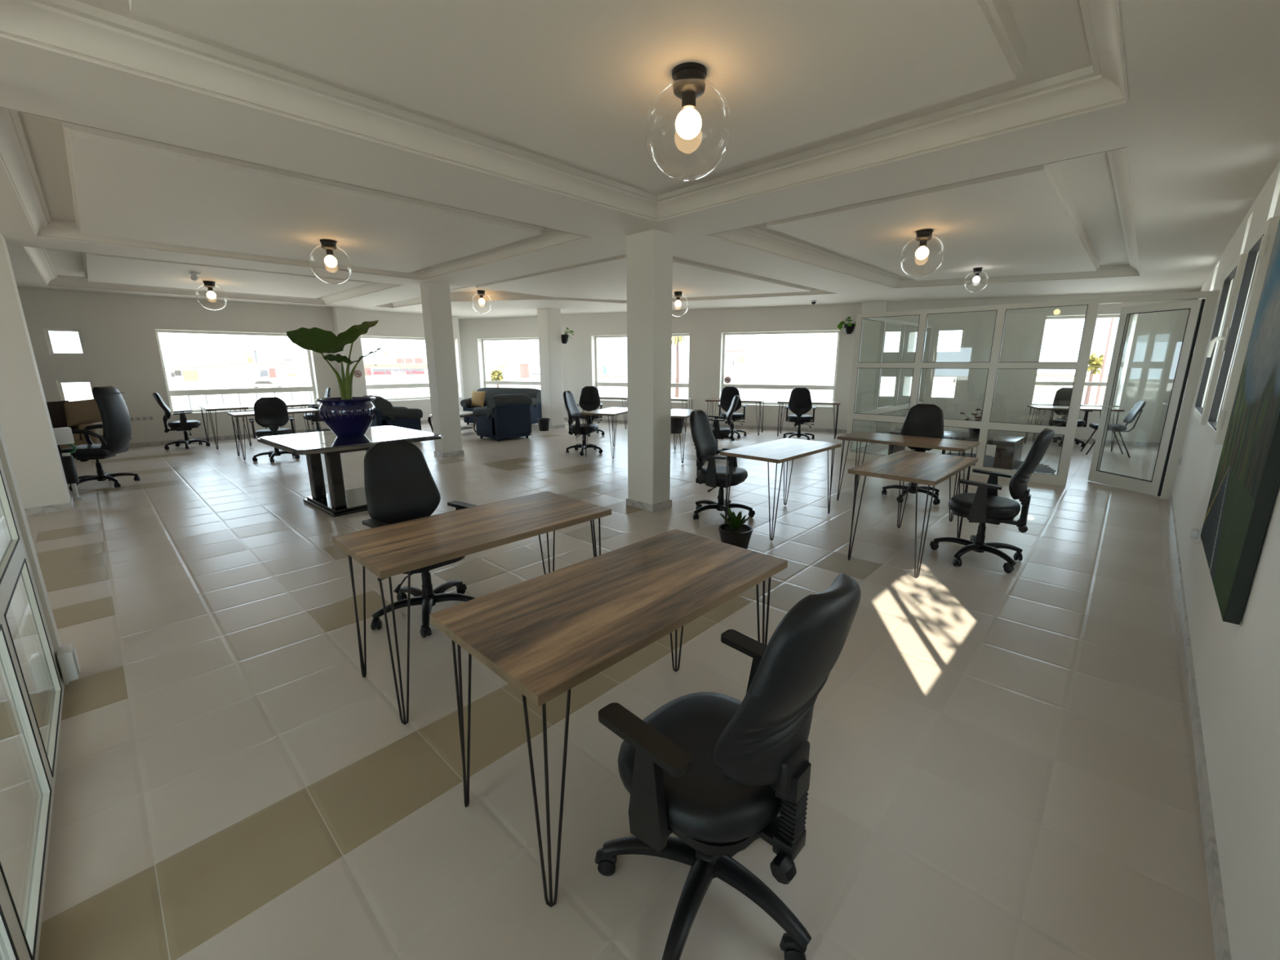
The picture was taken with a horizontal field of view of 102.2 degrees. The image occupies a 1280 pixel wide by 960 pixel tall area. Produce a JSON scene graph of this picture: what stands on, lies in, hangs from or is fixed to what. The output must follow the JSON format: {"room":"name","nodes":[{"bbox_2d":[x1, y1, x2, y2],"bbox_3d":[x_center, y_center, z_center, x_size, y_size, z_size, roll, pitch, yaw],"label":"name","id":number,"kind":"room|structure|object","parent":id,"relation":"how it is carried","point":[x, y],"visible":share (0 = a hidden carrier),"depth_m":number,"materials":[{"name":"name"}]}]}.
{"room":"open-plan office","nodes":[
{"label":"open-plan office","id":0,"kind":"room"},
{"bbox_2d":[0,422,69,685],"bbox_3d":[-2.916,-0.358,2.257,0.120,2.810,0.105,12,18,43],"label":"wall","id":1,"kind":"structure","parent":0,"point":[4,454],"depth_m":2.42,"materials":[{"name":"white paint"}]},
{"bbox_2d":[57,644,79,682],"bbox_3d":[-2.809,0.900,2.542,0.110,0.150,0.056,12,18,43],"label":"box","id":2,"kind":"object","parent":1,"relation":"attached to","point":[68,660],"visible":0.98,"depth_m":2.51,"materials":[{"name":"white plastic"}]},
{"bbox_2d":[17,287,464,444],"bbox_3d":[-8.882,-2.262,10.521,0.300,2.890,11.050,12,18,43],"label":"wall","id":3,"kind":"structure","parent":0,"point":[117,330],"depth_m":9.87,"materials":[{"name":"white paint"}]},
{"bbox_2d":[44,328,87,355],"bbox_3d":[-10.101,-2.423,9.090,0.050,0.460,0.440,12,18,43],"label":"window","id":4,"kind":"structure","parent":3,"relation":"in","point":[46,330],"depth_m":9.05,"materials":[{"name":"white metal"}]},
{"bbox_2d":[155,329,316,413],"bbox_3d":[-8.476,-2.319,11.040,0.060,1.610,2.580,12,18,43],"label":"window","id":5,"kind":"structure","parent":3,"relation":"in","point":[281,389],"depth_m":10.85,"materials":[{"name":"white metal"}]},
{"bbox_2d":[128,417,463,447],"bbox_3d":[-8.786,-0.862,10.709,0.012,0.075,11.000,12,18,43],"label":"baseboard","id":6,"kind":"structure","parent":3,"relation":"attached to","point":[230,437],"depth_m":10.64,"materials":[{"name":"stone"}]},
{"bbox_2d":[360,336,430,400],"bbox_3d":[-5.984,-2.914,13.534,0.060,1.580,2.450,12,18,43],"label":"window","id":7,"kind":"structure","parent":3,"relation":"in","point":[422,384],"depth_m":13.30,"materials":[{"name":"white metal"}]},
{"bbox_2d":[331,306,367,396],"bbox_3d":[-6.806,-2.603,12.193,0.328,2.810,0.478,12,18,43],"label":"wall column","id":8,"kind":"structure","parent":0,"point":[344,318],"depth_m":11.96,"materials":[{"name":"white paint"}]},
{"bbox_2d":[419,282,464,457],"bbox_3d":[-3.314,-1.808,8.657,0.328,2.810,0.388,12,18,43],"label":"wall column","id":9,"kind":"structure","parent":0,"point":[435,297],"depth_m":8.53,"materials":[{"name":"white paint"}]},
{"bbox_2d":[537,307,565,428],"bbox_3d":[-2.139,-2.666,12.438,0.428,2.810,0.408,12,18,43],"label":"wall column","id":10,"kind":"structure","parent":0,"point":[549,333],"depth_m":12.28,"materials":[{"name":"white paint"}]},
{"bbox_2d":[18,0,1140,293],"bbox_3d":[-1.768,-3.389,8.071,15.350,0.252,18.000,12,18,43],"label":"ceiling slab","id":11,"kind":"structure","parent":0,"point":[1052,32],"depth_m":3.31,"materials":[{"name":"beige paint"}]},
{"bbox_2d":[82,252,368,298],"bbox_3d":[-6.569,-3.234,8.265,2.990,0.125,3.210,12,18,43],"label":"trim","id":12,"kind":"structure","parent":11,"relation":"attached to","point":[97,267],"depth_m":7.95,"materials":[{"name":"beige paint"}]},
{"bbox_2d":[62,121,543,272],"bbox_3d":[-3.307,-2.544,5.198,3.310,0.125,3.290,12,18,43],"label":"ceiling","id":13,"kind":"structure","parent":11,"relation":"attached to","point":[125,187],"depth_m":4.50,"materials":[{"name":"beige paint"}]},
{"bbox_2d":[309,239,352,284],"bbox_3d":[-3.325,-2.337,5.557,0.400,0.437,0.400,-8,15,-31],"label":"ceiling lamp","id":14,"kind":"object","parent":13,"relation":"hanging from","point":[328,245],"visible":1,"depth_m":5.50,"materials":[{"name":"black glass"}]},
{"bbox_2d":[120,0,1026,191],"bbox_3d":[-0.080,-1.856,2.138,2.310,0.125,2.910,12,18,43],"label":"ceiling","id":15,"kind":"structure","parent":11,"relation":"attached to","point":[575,82],"depth_m":2.21,"materials":[{"name":"beige paint"}]},
{"bbox_2d":[644,62,732,181],"bbox_3d":[0.222,-1.621,2.370,0.400,0.437,0.400,7,15,29],"label":"ceiling lamp","id":16,"kind":"object","parent":15,"relation":"hanging from","point":[688,77],"visible":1,"depth_m":2.31,"materials":[{"name":"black glass"}]},
{"bbox_2d":[681,91,696,109],"bbox_3d":[0.222,-1.720,2.347,0.064,0.057,0.064,12,18,43],"label":"bulb socket","id":17,"kind":"object","parent":16,"relation":"attached to","point":[688,98],"depth_m":2.32,"materials":[{"name":"black plastic"}]},
{"bbox_2d":[475,254,813,300],"bbox_3d":[0.125,-3.459,9.213,4.130,0.125,4.600,12,18,43],"label":"ceiling panel","id":18,"kind":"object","parent":11,"relation":"attached to","point":[606,278],"depth_m":8.44,"materials":[{"name":"beige paint"}]},
{"bbox_2d":[765,162,1100,280],"bbox_3d":[3.882,-2.773,6.160,2.220,0.125,5.549,12,18,43],"label":"ceiling panel","id":19,"kind":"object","parent":11,"relation":"attached to","point":[1025,221],"depth_m":5.06,"materials":[{"name":"beige paint"}]},
{"bbox_2d":[899,228,945,277],"bbox_3d":[2.826,-2.261,5.177,0.400,0.437,0.400,-8,15,-31],"label":"ceiling lamp","id":20,"kind":"object","parent":19,"relation":"hanging from","point":[922,236],"visible":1,"depth_m":5.12,"materials":[{"name":"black glass"}]},
{"bbox_2d":[0,419,1215,959],"bbox_3d":[-1.235,-0.558,9.487,17.073,0.001,21.369,12,17,42],"label":"floor","id":21,"kind":"structure","parent":0,"point":[1003,766],"depth_m":2.18,"materials":[{"name":"beige tile"}]},
{"bbox_2d":[0,456,64,959],"bbox_3d":[-1.428,0.205,0.937,3.980,2.290,0.030,12,18,43],"label":"glass door","id":22,"kind":"structure","parent":21,"relation":"on","point":[33,686],"depth_m":1.85,"materials":[{"name":"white glass"}]},
{"bbox_2d":[0,233,70,508],"bbox_3d":[-7.585,-0.796,4.220,0.380,2.810,3.540,12,18,43],"label":"wall pier","id":23,"kind":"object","parent":21,"relation":"on","point":[25,421],"visible":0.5,"depth_m":5.30,"materials":[{"name":"white paint"}]},
{"bbox_2d":[24,496,73,515],"bbox_3d":[-7.578,0.537,4.527,0.410,0.075,3.555,12,18,43],"label":"baseboard","id":24,"kind":"object","parent":23,"relation":"attached to","point":[67,506],"visible":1,"depth_m":5.52,"materials":[{"name":"stone"}]},
{"bbox_2d":[53,426,84,500],"bbox_3d":[-6.585,-0.181,5.958,0.108,0.840,0.188,6,14,26],"label":"stand","id":25,"kind":"object","parent":21,"relation":"on","point":[64,436],"visible":0.83,"depth_m":5.92,"materials":[{"name":"black plastic"}]},
{"bbox_2d":[59,422,100,448],"bbox_3d":[-10.168,-0.674,8.339,0.870,0.640,1.960,12,18,43],"label":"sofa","id":26,"kind":"object","parent":21,"relation":"on","point":[79,438],"visible":0.19,"depth_m":8.63,"materials":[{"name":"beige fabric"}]},
{"bbox_2d":[46,400,75,429],"bbox_3d":[-9.737,-1.055,8.524,0.179,0.489,0.500,12,18,43],"label":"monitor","id":27,"kind":"object","parent":26,"relation":"on","point":[55,409],"visible":0.45,"depth_m":8.55,"materials":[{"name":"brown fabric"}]},
{"bbox_2d":[63,399,102,426],"bbox_3d":[-9.346,-1.185,8.848,0.286,0.482,0.788,12,18,43],"label":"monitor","id":28,"kind":"object","parent":26,"relation":"on","point":[82,411],"visible":0.54,"depth_m":8.69,"materials":[{"name":"brown cardboard"}]},
{"bbox_2d":[57,386,140,491],"bbox_3d":[-7.003,-0.553,6.627,0.727,1.269,0.666,-4,13,-17],"label":"chair","id":29,"kind":"object","parent":21,"relation":"on","point":[116,424],"visible":0.91,"depth_m":6.55,"materials":[{"name":"black plastic"}]},
{"bbox_2d":[152,392,210,449],"bbox_3d":[-8.590,-1.120,9.671,0.648,1.034,0.621,7,15,30],"label":"swivel chair","id":30,"kind":"object","parent":21,"relation":"on","point":[183,424],"visible":1,"depth_m":9.55,"materials":[{"name":"black leather"}]},
{"bbox_2d":[197,404,251,449],"bbox_3d":[-8.025,-1.052,10.007,1.240,0.747,0.610,12,18,43],"label":"desk","id":31,"kind":"object","parent":21,"relation":"on","point":[220,406],"visible":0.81,"depth_m":9.78,"materials":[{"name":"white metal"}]},
{"bbox_2d":[248,396,299,462],"bbox_3d":[-6.002,-0.841,8.420,0.642,1.034,0.656,-10,16,-36],"label":"swivel chair","id":32,"kind":"object","parent":21,"relation":"on","point":[271,412],"visible":0.86,"depth_m":8.23,"materials":[{"name":"black leather"}]},
{"bbox_2d":[227,408,320,460],"bbox_3d":[-6.256,-0.816,8.955,0.610,0.747,1.240,12,18,43],"label":"desk","id":33,"kind":"object","parent":21,"relation":"on","point":[242,414],"visible":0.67,"depth_m":8.73,"materials":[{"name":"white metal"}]},
{"bbox_2d":[301,387,331,433],"bbox_3d":[-7.003,-1.470,11.206,0.644,1.034,0.618,7,15,29],"label":"swivel chair","id":34,"kind":"object","parent":21,"relation":"on","point":[327,393],"visible":0.4,"depth_m":11.12,"materials":[{"name":"black leather"}]},
{"bbox_2d":[257,425,443,517],"bbox_3d":[-3.223,-0.125,5.867,1.420,0.761,1.470,11,17,40],"label":"marble table","id":35,"kind":"object","parent":21,"relation":"on","point":[340,501],"visible":0.71,"depth_m":5.55,"materials":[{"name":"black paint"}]},
{"bbox_2d":[315,396,376,436],"bbox_3d":[-3.242,-0.702,5.747,0.580,0.416,0.580,12,18,43],"label":"plant pot","id":36,"kind":"object","parent":35,"relation":"on","point":[353,417],"visible":0.99,"depth_m":5.57,"materials":[{"name":"ceramic"}]},
{"bbox_2d":[286,320,386,399],"bbox_3d":[-3.446,-1.310,5.744,1.161,0.907,0.342,1,13,5],"label":"plant","id":37,"kind":"object","parent":36,"relation":"on","point":[317,340],"visible":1,"depth_m":5.70,"materials":[{"name":"green plant"}]},
{"bbox_2d":[362,395,422,431],"bbox_3d":[-5.044,-1.259,10.500,0.940,0.930,0.910,12,18,43],"label":"armchair","id":38,"kind":"object","parent":21,"relation":"on","point":[385,415],"visible":0.62,"depth_m":10.15,"materials":[{"name":"blue fabric"}]},
{"bbox_2d":[362,395,395,422],"bbox_3d":[-5.240,-1.424,10.257,0.860,0.500,0.350,12,18,43],"label":"cushion","id":39,"kind":"object","parent":38,"relation":"on","point":[384,412],"depth_m":9.97,"materials":[{"name":"blue fabric"}]},
{"bbox_2d":[361,440,476,638],"bbox_3d":[-1.361,0.321,3.170,0.634,1.074,0.659,11,17,40],"label":"swivel chair","id":40,"kind":"object","parent":21,"relation":"on","point":[400,486],"visible":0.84,"depth_m":3.21,"materials":[{"name":"black leather"}]},
{"bbox_2d":[332,491,611,724],"bbox_3d":[-0.809,0.580,2.755,0.610,0.747,1.240,12,18,43],"label":"desk","id":41,"kind":"object","parent":21,"relation":"on","point":[389,550],"visible":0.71,"depth_m":2.49,"materials":[{"name":"brown wood"}]},
{"bbox_2d":[460,387,542,424],"bbox_3d":[-3.534,-1.889,13.271,1.970,0.930,0.910,5,14,21],"label":"sofa","id":42,"kind":"object","parent":21,"relation":"on","point":[535,410],"visible":0.31,"depth_m":13.21,"materials":[{"name":"blue fabric"}]},
{"bbox_2d":[476,387,541,408],"bbox_3d":[-3.431,-2.156,13.477,1.890,0.500,0.350,5,14,21],"label":"cushion","id":43,"kind":"object","parent":42,"relation":"on","point":[535,393],"depth_m":13.27,"materials":[{"name":"blue fabric"}]},
{"bbox_2d":[472,393,532,441],"bbox_3d":[-2.878,-1.341,10.846,0.910,0.930,0.940,12,18,43],"label":"armchair","id":44,"kind":"object","parent":21,"relation":"on","point":[504,415],"visible":1,"depth_m":10.53,"materials":[{"name":"blue fabric"}]},
{"bbox_2d":[487,393,532,419],"bbox_3d":[-2.678,-1.508,10.608,0.350,0.500,0.860,12,18,43],"label":"cushion","id":45,"kind":"object","parent":44,"relation":"on","point":[502,406],"depth_m":10.45,"materials":[{"name":"blue fabric"}]},
{"bbox_2d":[563,391,602,455],"bbox_3d":[-0.994,-1.017,9.074,0.635,1.074,0.628,-10,16,-37],"label":"swivel chair","id":46,"kind":"object","parent":21,"relation":"on","point":[573,411],"visible":0.99,"depth_m":9.00,"materials":[{"name":"black plastic"}]},
{"bbox_2d":[574,386,604,436],"bbox_3d":[-1.120,-1.516,11.279,0.656,1.074,0.647,-3,13,-11],"label":"swivel chair","id":47,"kind":"object","parent":21,"relation":"on","point":[589,399],"visible":0.82,"depth_m":11.02,"materials":[{"name":"black plastic"}]},
{"bbox_2d":[580,407,627,458],"bbox_3d":[-0.465,-0.848,9.053,0.610,0.747,1.240,5,14,21],"label":"desk","id":48,"kind":"object","parent":21,"relation":"on","point":[610,411],"visible":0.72,"depth_m":8.59,"materials":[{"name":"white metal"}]},
{"bbox_2d":[429,528,787,906],"bbox_3d":[-0.038,0.751,1.997,0.610,0.747,1.240,12,18,43],"label":"desk","id":49,"kind":"object","parent":21,"relation":"on","point":[545,635],"visible":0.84,"depth_m":1.71,"materials":[{"name":"brown wood"}]},
{"bbox_2d":[671,408,706,462],"bbox_3d":[0.650,-0.764,8.675,0.610,0.747,1.240,5,14,21],"label":"desk","id":50,"kind":"object","parent":21,"relation":"on","point":[683,414],"visible":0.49,"depth_m":8.38,"materials":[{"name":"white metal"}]},
{"bbox_2d":[689,409,755,523],"bbox_3d":[0.831,-0.157,5.264,0.667,1.074,0.635,8,15,32],"label":"swivel chair","id":51,"kind":"object","parent":21,"relation":"on","point":[704,442],"visible":0.96,"depth_m":5.21,"materials":[{"name":"black leather"}]},
{"bbox_2d":[707,395,739,460],"bbox_3d":[1.283,-0.877,8.532,0.658,1.034,0.624,1,13,6],"label":"swivel chair","id":52,"kind":"object","parent":21,"relation":"on","point":[719,433],"visible":0.69,"depth_m":8.33,"materials":[{"name":"black plastic"}]},
{"bbox_2d":[595,573,861,959],"bbox_3d":[0.228,0.712,1.433,0.631,1.074,0.628,12,18,43],"label":"swivel chair","id":53,"kind":"object","parent":21,"relation":"on","point":[717,772],"visible":1,"depth_m":1.27,"materials":[{"name":"black leather"}]},
{"bbox_2d":[717,386,747,438],"bbox_3d":[1.956,-1.467,11.039,0.621,1.074,0.671,5,14,21],"label":"swivel chair","id":54,"kind":"object","parent":21,"relation":"on","point":[727,393],"visible":0.62,"depth_m":10.82,"materials":[{"name":"black plastic"}]},
{"bbox_2d":[718,506,752,549],"bbox_3d":[0.819,0.409,4.426,0.290,0.343,0.290,12,18,43],"label":"potted succulent","id":55,"kind":"object","parent":21,"relation":"on","point":[736,533],"visible":0.98,"depth_m":4.37,"materials":[{"name":"green plant"}]},
{"bbox_2d":[705,398,765,435],"bbox_3d":[2.133,-1.425,11.585,1.240,0.747,0.610,5,14,21],"label":"desk","id":56,"kind":"object","parent":21,"relation":"on","point":[759,401],"visible":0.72,"depth_m":11.40,"materials":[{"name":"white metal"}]},
{"bbox_2d":[720,437,841,540],"bbox_3d":[1.392,0.048,5.089,0.610,0.747,1.240,12,18,43],"label":"desk","id":57,"kind":"object","parent":21,"relation":"on","point":[782,451],"visible":0.86,"depth_m":4.85,"materials":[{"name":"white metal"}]},
{"bbox_2d":[782,387,816,439],"bbox_3d":[3.263,-1.358,10.549,0.621,1.074,0.671,5,14,21],"label":"swivel chair","id":58,"kind":"object","parent":21,"relation":"on","point":[800,403],"visible":0.97,"depth_m":10.33,"materials":[{"name":"black plastic"}]},
{"bbox_2d":[777,400,840,439],"bbox_3d":[3.581,-1.300,11.020,1.240,0.747,0.610,5,14,21],"label":"desk","id":59,"kind":"object","parent":21,"relation":"on","point":[782,402],"visible":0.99,"depth_m":10.88,"materials":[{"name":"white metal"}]},
{"bbox_2d":[851,317,933,453],"bbox_3d":[4.724,-1.769,9.606,0.058,2.290,3.660,12,18,43],"label":"glass wall","id":60,"kind":"structure","parent":21,"relation":"on","point":[872,446],"depth_m":9.46,"materials":[{"name":"white metal"}]},
{"bbox_2d":[836,431,979,521],"bbox_3d":[2.852,-0.075,5.622,1.240,0.747,0.610,12,18,43],"label":"desk","id":61,"kind":"object","parent":21,"relation":"on","point":[951,445],"visible":0.81,"depth_m":5.44,"materials":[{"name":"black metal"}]},
{"bbox_2d":[847,449,978,577],"bbox_3d":[2.252,0.228,4.286,0.610,0.747,1.240,12,18,43],"label":"desk","id":62,"kind":"object","parent":21,"relation":"on","point":[916,467],"visible":0.87,"depth_m":4.03,"materials":[{"name":"brown wood"}]},
{"bbox_2d":[881,404,945,504],"bbox_3d":[3.183,-0.316,5.949,0.627,1.074,0.677,9,16,35],"label":"swivel chair","id":63,"kind":"object","parent":21,"relation":"on","point":[926,420],"visible":0.61,"depth_m":6.03,"materials":[{"name":"black leather"}]},
{"bbox_2d":[929,428,1054,573],"bbox_3d":[2.755,0.110,4.074,0.625,1.074,0.638,1,13,7],"label":"swivel chair","id":64,"kind":"object","parent":21,"relation":"on","point":[984,506],"visible":1,"depth_m":3.91,"materials":[{"name":"black leather"}]},
{"bbox_2d":[945,453,1056,474],"bbox_3d":[5.366,-0.279,8.168,2.028,0.015,1.683,12,18,43],"label":"rug","id":65,"kind":"object","parent":21,"relation":"on","point":[988,460],"visible":0.22,"depth_m":7.94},
{"bbox_2d":[888,428,1024,469],"bbox_3d":[4.979,-0.516,8.221,1.700,0.430,0.760,12,18,43],"label":"table","id":66,"kind":"object","parent":65,"relation":"on","point":[1008,451],"visible":0.51,"depth_m":7.59,"materials":[{"name":"brown wood"}]},
{"bbox_2d":[844,290,1218,499],"bbox_3d":[4.770,-1.185,7.028,3.820,2.290,0.057,12,18,43],"label":"glass wall","id":67,"kind":"structure","parent":21,"relation":"on","point":[1068,431],"depth_m":6.76,"materials":[{"name":"white metal"}]},
{"bbox_2d":[1088,298,1205,496],"bbox_3d":[6.047,-0.976,6.239,0.148,2.203,0.856,-2,13,-7],"label":"door","id":68,"kind":"structure","parent":67,"relation":"in","point":[1153,487],"depth_m":6.08,"materials":[{"name":"white metal"}]},
{"bbox_2d":[1048,387,1093,447],"bbox_3d":[8.138,-1.204,9.836,0.624,1.074,0.653,5,14,21],"label":"swivel chair","id":69,"kind":"object","parent":21,"relation":"on","point":[1063,395],"visible":0.62,"depth_m":9.94,"materials":[{"name":"black plastic"}]},
{"bbox_2d":[1023,404,1124,452],"bbox_3d":[7.882,-0.957,9.477,1.240,0.747,0.610,5,14,21],"label":"desk","id":70,"kind":"object","parent":21,"relation":"on","point":[1037,407],"visible":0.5,"depth_m":9.32,"materials":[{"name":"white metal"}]},
{"bbox_2d":[1080,400,1146,457],"bbox_3d":[7.998,-0.880,8.727,0.675,0.925,0.422,7,15,29],"label":"chair","id":71,"kind":"object","parent":21,"relation":"on","point":[1137,408],"visible":1,"depth_m":8.57,"materials":[{"name":"black"}]},
{"bbox_2d":[0,0,1279,319],"bbox_3d":[-1.768,-3.190,8.116,15.350,0.160,18.000,12,18,43],"label":"ceiling","id":72,"kind":"structure","parent":0,"point":[1199,123],"depth_m":3.35,"materials":[{"name":"beige paint"}]},
{"bbox_2d":[22,246,403,305],"bbox_3d":[-6.740,-3.240,8.377,4.150,0.162,4.050,12,18,43],"label":"trim","id":73,"kind":"structure","parent":72,"relation":"attached to","point":[39,257],"depth_m":9.12,"materials":[{"name":"beige paint"}]},
{"bbox_2d":[0,106,591,279],"bbox_3d":[-3.271,-2.522,5.182,3.930,0.162,3.930,12,18,43],"label":"trim","id":74,"kind":"structure","parent":72,"relation":"attached to","point":[16,161],"depth_m":5.37,"materials":[{"name":"beige paint"}]},
{"bbox_2d":[0,0,1128,222],"bbox_3d":[-0.098,-1.851,2.200,3.130,0.162,3.930,12,18,43],"label":"trim","id":75,"kind":"structure","parent":72,"relation":"attached to","point":[73,28],"depth_m":2.75,"materials":[{"name":"beige paint"}]},
{"bbox_2d":[373,254,837,308],"bbox_3d":[-1.142,-3.730,10.501,8.440,0.162,5.220,12,18,43],"label":"trim","id":76,"kind":"structure","parent":72,"relation":"attached to","point":[495,295],"depth_m":10.38,"materials":[{"name":"beige paint"}]},
{"bbox_2d":[706,146,1141,288],"bbox_3d":[4.031,-2.799,6.356,3.120,0.162,6.500,12,18,43],"label":"trim","id":77,"kind":"structure","parent":72,"relation":"attached to","point":[1119,159],"depth_m":6.37,"materials":[{"name":"beige paint"}]},
{"bbox_2d":[626,229,672,511],"bbox_3d":[0.097,-1.085,5.446,0.408,2.810,0.313,12,18,43],"label":"wall column","id":78,"kind":"structure","parent":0,"point":[649,254],"depth_m":5.31,"materials":[{"name":"white paint"}]},
{"bbox_2d":[457,289,1199,442],"bbox_3d":[2.430,-2.710,12.420,16.700,2.890,0.300,5,14,21],"label":"wall","id":79,"kind":"structure","parent":0,"point":[1154,341],"depth_m":10.83,"materials":[{"name":"white paint"}]},
{"bbox_2d":[481,337,540,387],"bbox_3d":[-3.416,-3.201,14.784,2.550,1.660,0.060,5,14,21],"label":"window","id":80,"kind":"structure","parent":79,"relation":"in","point":[486,382],"depth_m":14.97,"materials":[{"name":"white metal"}]},
{"bbox_2d":[595,333,689,401],"bbox_3d":[0.047,-2.905,13.431,2.670,1.670,0.060,5,14,21],"label":"window","id":81,"kind":"structure","parent":79,"relation":"in","point":[597,384],"depth_m":13.72,"materials":[{"name":"white metal"}]},
{"bbox_2d":[721,330,839,406],"bbox_3d":[3.245,-2.622,12.183,2.640,1.680,0.060,5,14,21],"label":"window","id":82,"kind":"structure","parent":79,"relation":"in","point":[738,386],"depth_m":12.15,"materials":[{"name":"white metal"}]},
{"bbox_2d":[564,417,1159,446],"bbox_3d":[2.328,-1.310,12.608,16.400,0.075,0.012,5,14,21],"label":"baseboard","id":83,"kind":"structure","parent":79,"relation":"attached to","point":[1129,443],"depth_m":11.91,"materials":[{"name":"stone"}]},
{"bbox_2d":[1031,314,1133,408],"bbox_3d":[8.547,-2.298,10.082,1.380,1.740,0.060,5,14,21],"label":"window","id":84,"kind":"structure","parent":79,"relation":"in","point":[1086,384],"depth_m":9.99,"materials":[{"name":"white metal"}]},
{"bbox_2d":[853,300,886,432],"bbox_3d":[4.919,-2.384,11.142,0.488,2.810,0.328,5,14,21],"label":"wall column","id":85,"kind":"structure","parent":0,"point":[871,331],"depth_m":10.97,"materials":[{"name":"white paint"}]},
{"bbox_2d":[1167,160,1279,959],"bbox_3d":[3.892,-0.639,3.269,0.200,2.890,18.200,12,18,43],"label":"wall","id":86,"kind":"structure","parent":0,"point":[1237,667],"depth_m":1.68,"materials":[{"name":"white paint"}]},
{"bbox_2d":[1168,493,1231,959],"bbox_3d":[1.779,1.184,1.607,0.012,0.075,12.350,12,18,43],"label":"baseboard","id":87,"kind":"structure","parent":86,"relation":"attached to","point":[1219,922],"depth_m":1.83,"materials":[{"name":"stone"}]},
{"bbox_2d":[1193,253,1248,425],"bbox_3d":[4.603,-1.083,4.113,0.064,1.200,1.073,12,18,43],"label":"window","id":88,"kind":"structure","parent":86,"relation":"in","point":[1229,290],"depth_m":3.87,"materials":[{"name":"white metal"}]},
{"bbox_2d":[1200,219,1279,624],"bbox_3d":[2.624,-0.413,2.167,0.040,1.700,1.340,12,18,43],"label":"painting","id":89,"kind":"object","parent":86,"relation":"attached to","point":[1246,483],"visible":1,"depth_m":2.08,"materials":[{"name":"fabric"}]},
{"bbox_2d":[1204,216,1279,444],"bbox_3d":[3.560,-0.854,3.112,0.130,1.200,0.773,12,18,43],"label":"window","id":90,"kind":"structure","parent":86,"relation":"in","point":[1237,338],"depth_m":2.94,"materials":[{"name":"white metal"}]},
{"label":"outside","id":91,"kind":"structure","parent":0,"visible":0},
{"bbox_2d":[61,372,1105,410],"bbox_3d":[0.006,3.852,0.873,320.000,0.001,320.000,12,18,43],"label":"ground","id":92,"kind":"structure","parent":91,"point":[82,391],"depth_m":70.48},
{"bbox_2d":[164,366,229,390],"bbox_3d":[-69.563,-15.983,81.050,7.743,3.468,6.250,-11,16,-39],"label":"house","id":93,"kind":"structure","parent":92,"relation":"on","point":[179,378],"depth_m":78.78,"materials":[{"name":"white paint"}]},
{"bbox_2d":[248,380,286,388],"bbox_3d":[-55.538,-14.109,77.089,4.650,1.520,1.800,-9,16,-34],"label":"car","id":94,"kind":"object","parent":92,"relation":"on","point":[257,384],"visible":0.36,"depth_m":76.24,"materials":[{"name":"white metal"}]},
{"bbox_2d":[226,362,311,386],"bbox_3d":[-67.629,-19.526,95.315,12.879,4.066,6.250,-9,15,-34],"label":"house","id":95,"kind":"structure","parent":92,"relation":"on","point":[241,375],"depth_m":92.58,"materials":[{"name":"white paint"}]},
{"bbox_2d":[364,363,428,384],"bbox_3d":[-41.151,-18.056,88.846,12.327,3.978,6.310,-6,14,-24],"label":"shop","id":96,"kind":"structure","parent":92,"relation":"on","point":[375,373],"depth_m":85.81,"materials":[{"name":"white paint"}]},
{"bbox_2d":[393,355,426,363],"bbox_3d":[-51.108,-24.951,115.764,6.890,5.560,6.250,-6,14,-23],"label":"house","id":97,"kind":"structure","parent":92,"relation":"on","point":[397,359],"depth_m":112.52,"materials":[{"name":"white paint"}]},
{"bbox_2d":[485,364,540,376],"bbox_3d":[-39.922,-34.579,162.627,20.578,3.593,6.250,-3,13,-13],"label":"house","id":98,"kind":"structure","parent":92,"relation":"on","point":[508,370],"depth_m":159.72,"materials":[{"name":"white paint"}]},
{"bbox_2d":[597,360,622,379],"bbox_3d":[-8.331,-26.745,125.910,7.683,4.445,6.250,-1,13,-4],"label":"house","id":99,"kind":"structure","parent":92,"relation":"on","point":[606,369],"depth_m":122.97,"materials":[{"name":"white paint"}]},
{"bbox_2d":[671,336,689,397],"bbox_3d":[3.154,-9.450,43.914,2.345,6.927,2.322,12,18,43],"label":"palm tree","id":100,"kind":"object","parent":92,"relation":"on","point":[677,340],"visible":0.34,"depth_m":43.87,"materials":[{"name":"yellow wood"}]},
{"bbox_2d":[724,350,747,383],"bbox_3d":[18.392,-22.771,103.935,6.088,6.324,6.250,2,13,10],"label":"house","id":101,"kind":"structure","parent":92,"relation":"on","point":[735,361],"depth_m":100.88,"materials":[{"name":"white paint"}]},
{"bbox_2d":[933,373,1108,391],"bbox_3d":[57.854,-14.673,77.117,24.167,2.259,6.250,9,16,35],"label":"house","id":102,"kind":"structure","parent":92,"relation":"on","point":[939,382],"depth_m":73.29,"materials":[{"name":"beige paint"}]},
{"bbox_2d":[1083,351,1108,404],"bbox_3d":[38.945,-8.629,44.797,2.000,4.833,1.960,12,18,43],"label":"palm tree","id":103,"kind":"object","parent":92,"relation":"on","point":[1095,363],"visible":0.82,"depth_m":44.35,"materials":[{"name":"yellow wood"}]},
{"bbox_2d":[1094,317,1114,404],"bbox_3d":[31.922,-8.550,35.381,0.180,8.841,1.004,12,18,43],"label":"street lamp","id":104,"kind":"object","parent":92,"relation":"on","point":[1112,319],"visible":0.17,"depth_m":35.16,"materials":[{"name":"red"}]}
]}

